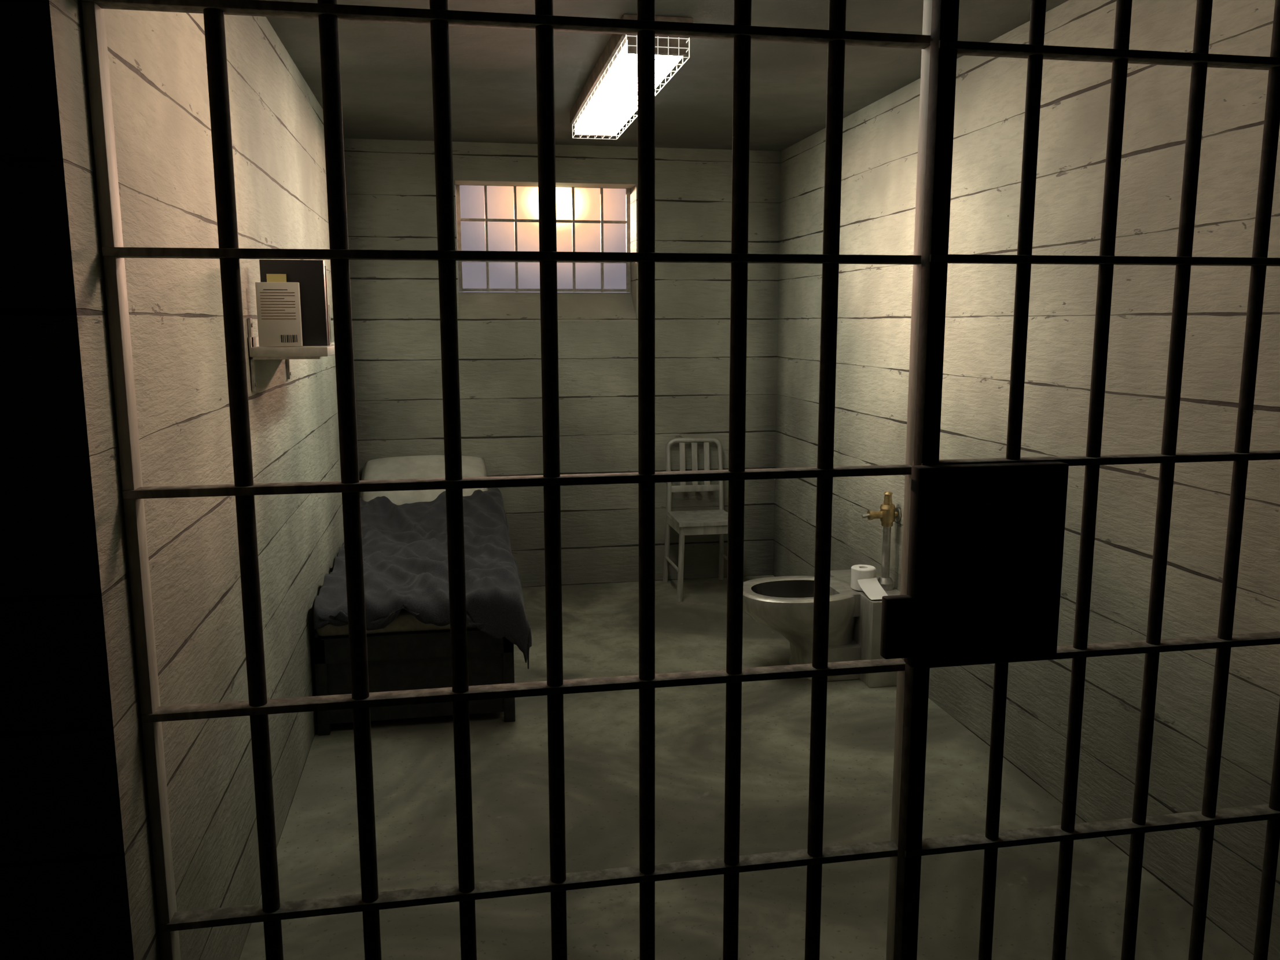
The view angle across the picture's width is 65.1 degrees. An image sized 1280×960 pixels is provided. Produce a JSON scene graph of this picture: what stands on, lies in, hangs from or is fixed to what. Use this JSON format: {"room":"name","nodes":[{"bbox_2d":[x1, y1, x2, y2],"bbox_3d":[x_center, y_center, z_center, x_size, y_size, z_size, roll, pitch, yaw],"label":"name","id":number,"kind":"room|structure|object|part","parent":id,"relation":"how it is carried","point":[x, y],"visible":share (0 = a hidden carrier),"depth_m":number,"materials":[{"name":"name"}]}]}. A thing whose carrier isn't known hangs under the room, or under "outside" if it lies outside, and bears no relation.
{"room":"prison cell","nodes":[
{"label":"prison cell","id":0,"kind":"room"},
{"bbox_2d":[0,0,344,959],"bbox_3d":[-1.448,-0.282,3.750,0.300,2.666,4.335,-2,9,-10],"label":"wall","id":1,"kind":"structure","parent":0,"point":[77,881],"depth_m":1.93,"materials":[{"name":"concrete"}]},
{"bbox_2d":[247,259,335,391],"bbox_3d":[-1.120,-0.522,3.380,0.223,0.387,0.860,-2,9,-10],"label":"shelf","id":2,"kind":"object","parent":1,"relation":"attached to","point":[294,319],"visible":0.97,"depth_m":2.98,"materials":[{"name":"paint"}]},
{"bbox_2d":[255,259,329,346],"bbox_3d":[-1.043,-0.531,3.011,0.194,0.255,0.081,-2,9,-10],"label":"books","id":3,"kind":"object","parent":2,"relation":"on","point":[291,295],"depth_m":2.98,"materials":[{"name":"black paper"}]},
{"bbox_2d":[328,303,331,344],"bbox_3d":[-1.052,-0.511,3.291,0.074,0.130,0.074,-2,9,-10],"label":"book","id":4,"kind":"object","parent":2,"relation":"on","point":[328,305],"depth_m":3.29,"materials":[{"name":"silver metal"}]},
{"bbox_2d":[454,185,529,292],"bbox_3d":[-0.684,-1.477,6.717,2.030,1.460,1.040,-2,9,-10],"label":"window frame","id":5,"kind":"structure","parent":0,"point":[455,186],"depth_m":6.20,"materials":[{"name":"grey"}]},
{"bbox_2d":[81,0,932,959],"bbox_3d":[-0.170,-0.004,1.968,1.560,2.659,0.056,-2,9,-10],"label":"bars","id":6,"kind":"object","parent":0,"point":[271,911],"depth_m":1.93,"materials":[{"name":"black metal"}]},
{"bbox_2d":[343,138,781,587],"bbox_3d":[-0.440,-0.680,6.260,3.200,2.666,0.300,-2,9,-10],"label":"wall","id":7,"kind":"structure","parent":0,"point":[390,184],"depth_m":6.12,"materials":[{"name":"concrete"}]},
{"bbox_2d":[455,185,630,292],"bbox_3d":[-0.587,-1.514,6.172,1.066,0.708,0.014,-2,9,-10],"label":"window glass","id":8,"kind":"structure","parent":7,"relation":"in","point":[500,199],"depth_m":6.16,"materials":[{"name":"glass"}]},
{"bbox_2d":[455,184,630,292],"bbox_3d":[-0.584,-1.510,6.153,1.062,0.701,0.022,-2,9,-10],"label":"bars","id":9,"kind":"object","parent":7,"relation":"in","point":[459,219],"depth_m":6.16,"materials":[{"name":"black metal"}]},
{"bbox_2d":[260,0,1068,151],"bbox_3d":[-0.052,-1.725,3.937,3.200,0.120,4.635,-2,9,-10],"label":"ceiling","id":10,"kind":"structure","parent":0,"point":[386,75],"depth_m":4.14,"materials":[{"name":"paint"}]},
{"bbox_2d":[569,34,637,139],"label":"lamp fixture","id":11,"kind":"object","parent":10,"relation":"attached to","point":[605,104],"depth_m":4.13,"materials":[{"name":"white"}]},
{"bbox_2d":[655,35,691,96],"label":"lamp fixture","id":12,"kind":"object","parent":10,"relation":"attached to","point":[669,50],"depth_m":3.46,"materials":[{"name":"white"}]},
{"bbox_2d":[238,575,1253,959],"bbox_3d":[-0.046,1.017,4.369,3.200,0.100,4.635,-2,9,-10],"label":"floor","id":13,"kind":"structure","parent":0,"point":[317,849],"depth_m":3.30,"materials":[{"name":"concrete"}]},
{"bbox_2d":[313,454,531,736],"bbox_3d":[-1.048,0.431,5.022,0.866,0.859,2.195,-2,9,-10],"label":"bed","id":14,"kind":"object","parent":13,"relation":"on","point":[404,533],"visible":0.85,"depth_m":4.10,"materials":[{"name":"fabric"}]},
{"bbox_2d":[313,487,531,668],"bbox_3d":[-1.024,0.397,4.902,0.859,0.480,1.964,-2,9,-10],"label":"blanket","id":15,"kind":"object","parent":14,"relation":"on","point":[404,533],"depth_m":4.11,"materials":[{"name":"fabric"}]},
{"bbox_2d":[360,454,487,505],"bbox_3d":[-1.250,0.027,5.824,0.720,0.176,0.470,-2,42,-10],"label":"pillow","id":16,"kind":"object","parent":14,"relation":"on","point":[430,466],"depth_m":5.76,"materials":[{"name":"fabric"}]},
{"bbox_2d":[662,437,727,601],"bbox_3d":[0.380,0.224,6.122,0.414,0.923,0.485,-2,9,-10],"label":"chair","id":17,"kind":"object","parent":13,"relation":"on","point":[707,522],"visible":0.93,"depth_m":6.25,"materials":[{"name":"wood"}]},
{"bbox_2d":[743,491,900,687],"bbox_3d":[0.819,0.475,4.714,0.736,0.860,0.590,-2,9,-10],"label":"toilet","id":18,"kind":"object","parent":13,"relation":"on","point":[784,604],"visible":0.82,"depth_m":4.60,"materials":[{"name":"white ceramic"}]},
{"bbox_2d":[850,564,887,600],"bbox_3d":[1.054,0.468,4.603,0.112,0.102,0.261,-2,9,-10],"label":"toilet paper","id":19,"kind":"object","parent":18,"relation":"on","point":[863,577],"depth_m":4.62,"materials":[{"name":"white paper"}]},
{"bbox_2d":[880,0,1279,959],"bbox_3d":[1.060,-0.011,2.103,1.160,2.632,0.090,-2,9,-10],"label":"bars","id":20,"kind":"object","parent":13,"relation":"on","point":[986,535],"visible":1,"depth_m":2.05,"materials":[{"name":"black metal"}]},
{"bbox_3d":[1.060,-0.011,2.103,1.160,2.632,0.090,-2,9,-10],"label":"door","id":21,"kind":"part","parent":20,"relation":"part of","materials":[{"name":"paint"}]},
{"bbox_2d":[773,0,1279,959],"bbox_3d":[1.404,-0.370,4.266,0.300,2.666,4.335,-2,9,-10],"label":"wall","id":22,"kind":"structure","parent":0,"point":[879,150],"depth_m":3.19,"materials":[{"name":"concrete"}]}
]}

